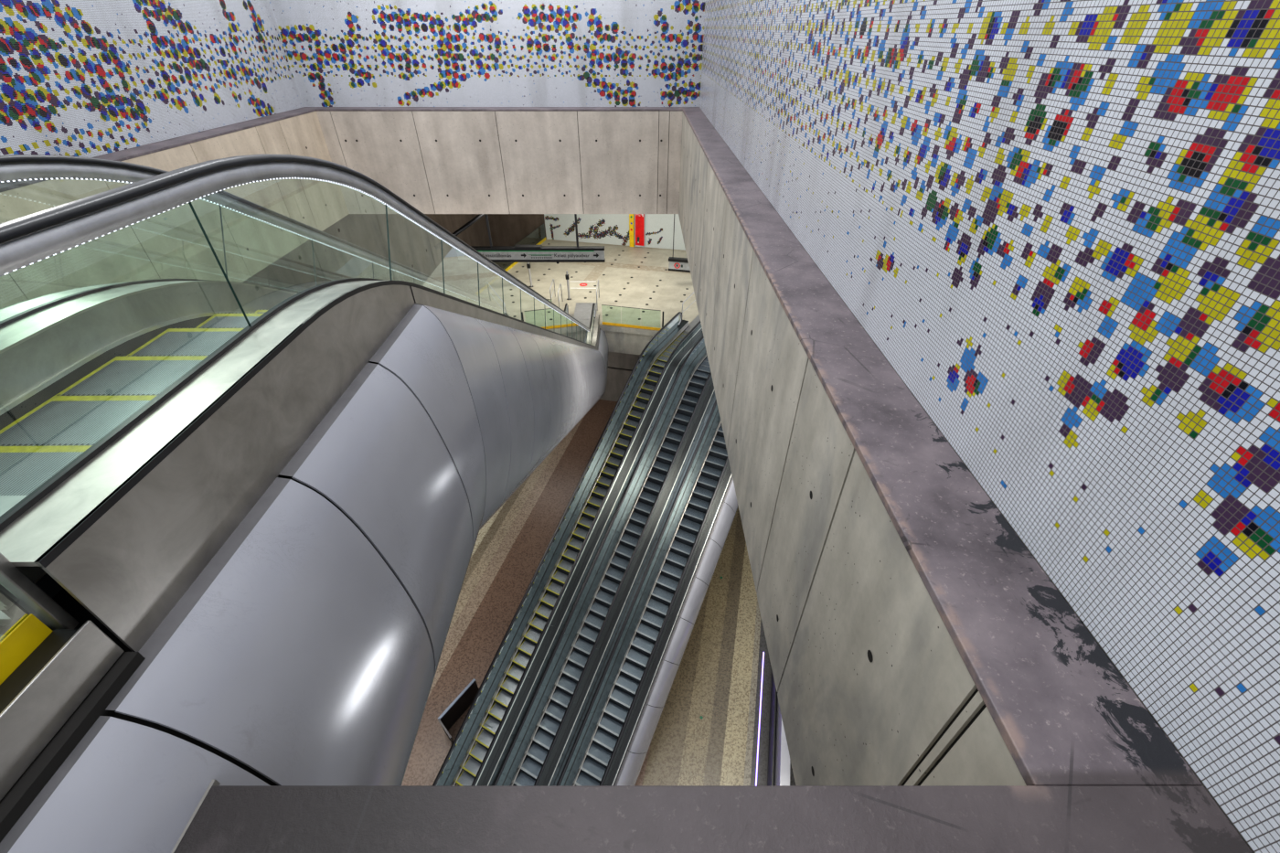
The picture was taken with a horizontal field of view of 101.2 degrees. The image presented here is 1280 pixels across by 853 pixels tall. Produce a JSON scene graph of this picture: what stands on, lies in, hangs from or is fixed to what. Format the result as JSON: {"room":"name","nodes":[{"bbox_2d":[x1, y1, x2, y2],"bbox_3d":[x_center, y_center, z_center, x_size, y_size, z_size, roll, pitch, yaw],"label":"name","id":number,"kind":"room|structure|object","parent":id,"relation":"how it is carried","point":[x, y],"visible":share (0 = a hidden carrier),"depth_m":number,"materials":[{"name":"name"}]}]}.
{"room":"metro station","nodes":[
{"label":"metro station","id":0,"kind":"room"},
{"bbox_2d":[0,0,304,157],"bbox_3d":[-10.620,-5.674,6.980,0.001,4.606,20.780,0,37,0],"label":"wall","id":1,"kind":"structure","parent":0,"point":[79,78],"depth_m":10.91,"materials":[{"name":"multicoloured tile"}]},
{"bbox_2d":[0,111,348,309],"bbox_3d":[-10.316,-2.881,9.682,0.637,3.088,18.690,0,37,0],"label":"wall","id":2,"kind":"structure","parent":0,"point":[172,243],"depth_m":11.82,"materials":[{"name":"beige concrete"}]},
{"bbox_2d":[0,106,315,191],"bbox_3d":[-10.302,-4.964,9.895,0.616,0.051,16.968,0,37,0],"label":"trim","id":3,"kind":"structure","parent":2,"relation":"on","point":[146,149],"depth_m":11.71,"materials":[{"name":"stone"}]},
{"bbox_2d":[242,251,305,293],"bbox_3d":[-13.600,4.751,14.586,0.300,15.000,23.504,-1,37,-1],"label":"wall","id":4,"kind":"structure","parent":0,"point":[282,274],"depth_m":19.98,"materials":[{"name":"concrete"}]},
{"bbox_2d":[290,213,490,289],"bbox_3d":[-12.050,-7.124,30.242,0.300,15.000,16.183,8,38,10],"label":"wall","id":5,"kind":"structure","parent":0,"point":[368,231],"depth_m":24.88,"materials":[{"name":"brown concrete"}]},
{"bbox_2d":[269,0,704,106],"bbox_3d":[-4.375,-11.953,15.258,12.490,4.606,0.001,0,37,0],"label":"wall","id":6,"kind":"structure","parent":0,"point":[341,53],"depth_m":15.79,"materials":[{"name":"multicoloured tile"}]},
{"bbox_2d":[316,111,682,213],"bbox_3d":[-4.367,-8.703,17.358,12.466,3.088,0.582,0,37,0],"label":"wall","id":7,"kind":"structure","parent":0,"point":[435,162],"depth_m":17.03,"materials":[{"name":"concrete"}]},
{"bbox_2d":[306,106,696,111],"bbox_3d":[-4.370,-9.919,16.427,12.474,0.051,0.576,0,37,0],"label":"trim","id":8,"kind":"structure","parent":7,"relation":"on","point":[317,109],"depth_m":16.21,"materials":[{"name":"stone"}]},
{"bbox_2d":[487,213,546,268],"bbox_3d":[-8.300,-11.641,36.197,4.285,15.000,0.300,7,38,9],"label":"wall","id":9,"kind":"structure","parent":0,"point":[506,229],"depth_m":34.89,"materials":[{"name":"brown concrete"}]},
{"bbox_2d":[401,399,795,785],"bbox_3d":[-5.500,5.558,26.180,29.000,0.300,41.000,0,37,0],"label":"floor","id":10,"kind":"structure","parent":0,"point":[718,678],"depth_m":21.36,"materials":[{"name":"stone"}]},
{"bbox_2d":[437,678,478,743],"bbox_3d":[-6.540,10.257,18.827,0.747,1.100,2.064,6,38,7],"label":"guard","id":11,"kind":"object","parent":10,"relation":"on","point":[456,709],"visible":0.91,"depth_m":18.91,"materials":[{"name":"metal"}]},
{"bbox_2d":[432,311,703,785],"bbox_3d":[-2.012,3.923,20.181,2.076,10.117,22.693,17,40,21],"label":"escalator","id":12,"kind":"object","parent":10,"relation":"on","point":[508,686],"visible":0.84,"depth_m":18.87,"materials":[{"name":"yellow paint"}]},
{"bbox_2d":[492,335,714,785],"bbox_3d":[-0.269,4.464,19.467,1.814,10.117,22.693,17,40,21],"label":"escalator","id":13,"kind":"object","parent":10,"relation":"on","point":[543,762],"visible":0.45,"depth_m":18.23,"materials":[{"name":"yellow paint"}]},
{"bbox_2d":[554,395,738,785],"bbox_3d":[1.474,5.006,18.754,2.076,10.117,22.693,17,40,21],"label":"escalator","id":14,"kind":"object","parent":10,"relation":"on","point":[623,739],"visible":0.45,"depth_m":17.50,"materials":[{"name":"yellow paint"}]},
{"bbox_2d":[755,651,764,785],"bbox_3d":[3.246,13.460,15.481,0.044,0.044,14.816,8,38,11],"label":"light strip","id":15,"kind":"object","parent":10,"relation":"on","point":[763,652],"visible":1,"depth_m":19.10,"materials":[{"name":"white"}]},
{"bbox_2d":[503,239,698,331],"bbox_3d":[0.834,-7.857,29.140,19.172,0.300,11.586,7,38,10],"label":"floor","id":16,"kind":"structure","parent":0,"point":[667,296],"depth_m":28.85,"materials":[{"name":"stone"}]},
{"bbox_2d":[0,154,608,852],"bbox_3d":[-2.679,-1.801,14.169,2.505,13.304,25.636,0,37,0],"label":"escalator","id":17,"kind":"object","parent":16,"relation":"on","point":[279,501],"visible":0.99,"depth_m":2.49,"materials":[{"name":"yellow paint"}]},
{"bbox_2d":[504,223,545,271],"bbox_3d":[-7.595,-9.601,30.308,0.044,1.068,11.038,9,38,11],"label":"fence","id":18,"kind":"object","parent":16,"relation":"on","point":[544,239],"visible":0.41,"depth_m":31.58,"materials":[{"name":"metal"}]},
{"bbox_2d":[526,262,533,287],"bbox_3d":[-5.900,-8.182,28.121,0.220,1.450,0.217,0,37,0],"label":"reader","id":19,"kind":"object","parent":16,"relation":"on","point":[528,263],"visible":0.89,"depth_m":28.08,"materials":[{"name":"metal"}]},
{"bbox_2d":[549,278,555,301],"bbox_3d":[-4.420,-6.765,26.623,0.042,1.002,1.444,0,37,0],"label":"rail","id":20,"kind":"object","parent":16,"relation":"on","point":[553,279],"visible":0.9,"depth_m":26.54,"materials":[{"name":"metal"}]},
{"bbox_2d":[557,283,563,307],"bbox_3d":[-3.980,-6.463,26.225,0.042,1.002,1.244,0,37,0],"label":"rail","id":21,"kind":"object","parent":16,"relation":"on","point":[560,283],"visible":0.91,"depth_m":26.09,"materials":[{"name":"metal"}]},
{"bbox_2d":[565,270,571,299],"bbox_3d":[-3.660,-7.187,26.767,0.220,1.500,0.217,0,37,0],"label":"reader","id":22,"kind":"object","parent":16,"relation":"on","point":[567,276],"visible":1,"depth_m":26.73,"materials":[{"name":"metal"}]},
{"bbox_2d":[596,279,599,310],"bbox_3d":[-2.120,-6.644,26.464,0.042,1.002,1.644,0,37,0],"label":"rail","id":23,"kind":"object","parent":16,"relation":"on","point":[598,280],"visible":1,"depth_m":26.13,"materials":[{"name":"metal"}]},
{"bbox_2d":[599,324,658,354],"bbox_3d":[-0.410,-4.447,25.654,19.643,1.480,2.211,8,38,11],"label":"wall","id":24,"kind":"structure","parent":16,"relation":"attached to","point":[620,339],"depth_m":25.20,"materials":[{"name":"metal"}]},
{"bbox_2d":[661,311,663,327],"bbox_3d":[1.055,-4.819,24.101,0.070,0.950,0.070,0,37,0],"label":"fence post","id":25,"kind":"object","parent":24,"relation":"on","point":[663,312],"visible":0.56,"depth_m":24.02,"materials":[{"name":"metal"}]},
{"bbox_2d":[601,304,661,330],"bbox_3d":[-0.415,-5.050,24.366,2.806,0.998,0.044,8,38,11],"label":"fence","id":26,"kind":"object","parent":16,"relation":"on","point":[603,323],"visible":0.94,"depth_m":24.55,"materials":[{"name":"metal"}]},
{"bbox_2d":[629,213,634,246],"bbox_3d":[-0.523,-12.419,33.119,0.290,2.200,0.105,8,38,11],"label":"board","id":27,"kind":"object","parent":16,"relation":"on","point":[631,216],"visible":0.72,"depth_m":33.14,"materials":[{"name":"paint"}]},
{"bbox_2d":[634,213,645,247],"bbox_3d":[-0.007,-12.398,32.984,0.650,2.250,0.096,8,38,11],"label":"board","id":28,"kind":"object","parent":16,"relation":"on","point":[639,218],"visible":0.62,"depth_m":33.00,"materials":[{"name":"paint"}]},
{"bbox_2d":[682,292,695,313],"bbox_3d":[2.666,-6.159,25.808,0.044,1.022,3.044,17,40,21],"label":"rail","id":29,"kind":"object","parent":16,"relation":"on","point":[693,293],"visible":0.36,"depth_m":24.88,"materials":[{"name":"metal"}]},
{"bbox_2d":[544,213,685,250],"bbox_3d":[-0.781,-14.010,32.123,11.150,5.900,0.001,8,38,11],"label":"wall","id":30,"kind":"structure","parent":0,"point":[604,229],"depth_m":33.49,"materials":[{"name":"tile"}]},
{"bbox_2d":[599,352,715,413],"bbox_3d":[-1.500,-5.011,33.744,21.912,7.400,1.264,8,38,11],"label":"wall","id":31,"kind":"structure","parent":0,"point":[621,366],"depth_m":34.06,"materials":[{"name":"concrete"}]},
{"bbox_2d":[773,692,789,785],"bbox_3d":[4.423,11.210,16.661,0.292,2.200,19.619,8,38,11],"label":"wall","id":32,"kind":"structure","parent":0,"point":[781,772],"depth_m":16.50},
{"bbox_2d":[767,670,776,785],"bbox_3d":[3.961,12.252,16.197,0.058,1.100,17.505,8,38,11],"label":"trim","id":33,"kind":"structure","parent":32,"relation":"attached to","point":[773,710],"depth_m":18.08,"materials":[{"name":"black paint"}]},
{"bbox_2d":[678,112,1254,852],"bbox_3d":[1.599,-2.881,9.682,0.571,3.088,18.690,0,37,0],"label":"wall","id":34,"kind":"structure","parent":0,"point":[873,687],"depth_m":3.93,"materials":[{"name":"concrete"}]},
{"bbox_2d":[682,106,1202,785],"bbox_3d":[1.589,-4.441,9.206,0.559,0.051,18.697,0,37,0],"label":"wall ledge","id":35,"kind":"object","parent":34,"relation":"on","point":[1063,712],"depth_m":2.45,"materials":[{"name":"stone"}]},
{"bbox_2d":[699,0,1279,852],"bbox_3d":[1.870,-5.674,6.980,0.001,4.606,20.780,0,37,0],"label":"wall","id":36,"kind":"structure","parent":0,"point":[1056,222],"depth_m":2.17,"materials":[{"name":"white tile"}]},
{"bbox_3d":[-2.550,-13.098,25.459,17.100,0.300,16.600,0,37,0],"label":"ceiling","id":37,"kind":"structure","parent":0,"visible":0},
{"bbox_2d":[470,213,605,263],"bbox_3d":[-5.130,-9.266,23.816,6.940,3.820,0.350,0,37,0],"label":"hanging sign","id":38,"kind":"object","parent":37,"relation":"hanging from","point":[517,253],"visible":0.84,"depth_m":24.60,"materials":[{"name":"grey metal"}]},
{"bbox_2d":[452,213,486,235],"bbox_3d":[-7.500,-8.804,22.943,0.180,1.272,3.614,25,44,29],"label":"pipe","id":39,"kind":"object","parent":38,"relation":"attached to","point":[478,217],"visible":0.32,"depth_m":22.89,"materials":[{"name":"metal"}]},
{"bbox_2d":[668,213,690,272],"bbox_3d":[2.279,-10.402,26.530,1.560,5.290,0.280,8,38,11],"label":"hanging sign","id":40,"kind":"object","parent":37,"relation":"hanging from","point":[676,264],"visible":0.62,"depth_m":27.86,"materials":[{"name":"black paint"}]},
{"bbox_3d":[-6.210,1.440,0.778,8.780,0.265,2.300,0,37,0],"label":"floor","id":41,"kind":"structure","parent":0,"visible":0},
{"bbox_2d":[0,553,79,713],"bbox_3d":[-1.764,0.870,0.450,0.096,1.070,2.235,0,37,0],"label":"glass balustrade","id":42,"kind":"object","parent":41,"relation":"on","point":[34,627],"visible":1,"depth_m":1.52,"materials":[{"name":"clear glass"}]},
{"bbox_2d":[0,651,145,842],"bbox_3d":[-1.720,1.513,0.856,0.120,0.155,2.335,0,37,0],"label":"trim","id":43,"kind":"structure","parent":41,"relation":"attached to","point":[26,788],"depth_m":1.53,"materials":[{"name":"grey metal"}]},
{"bbox_2d":[0,619,124,800],"bbox_3d":[-1.706,1.375,0.751,0.013,0.180,2.335,0,37,0],"label":"trim","id":44,"kind":"structure","parent":43,"relation":"on","point":[39,710],"depth_m":1.52,"materials":[{"name":"metal"}]},
{"bbox_3d":[-0.052,2.595,2.464,2.736,3.088,0.550,0,37,0],"label":"wall","id":45,"kind":"structure","parent":0,"visible":0},
{"bbox_2d":[170,778,220,852],"bbox_3d":[-1.448,1.478,1.617,0.045,0.290,0.590,0,37,0],"label":"trim","id":46,"kind":"structure","parent":45,"relation":"attached to","point":[214,782],"depth_m":1.70,"materials":[{"name":"metal"}]},
{"bbox_2d":[174,785,1253,852],"bbox_3d":[0.225,1.395,1.510,3.289,0.051,0.620,0,37,0],"label":"wall ledge","id":47,"kind":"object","parent":45,"relation":"on","point":[230,818],"depth_m":1.67,"materials":[{"name":"stone"}]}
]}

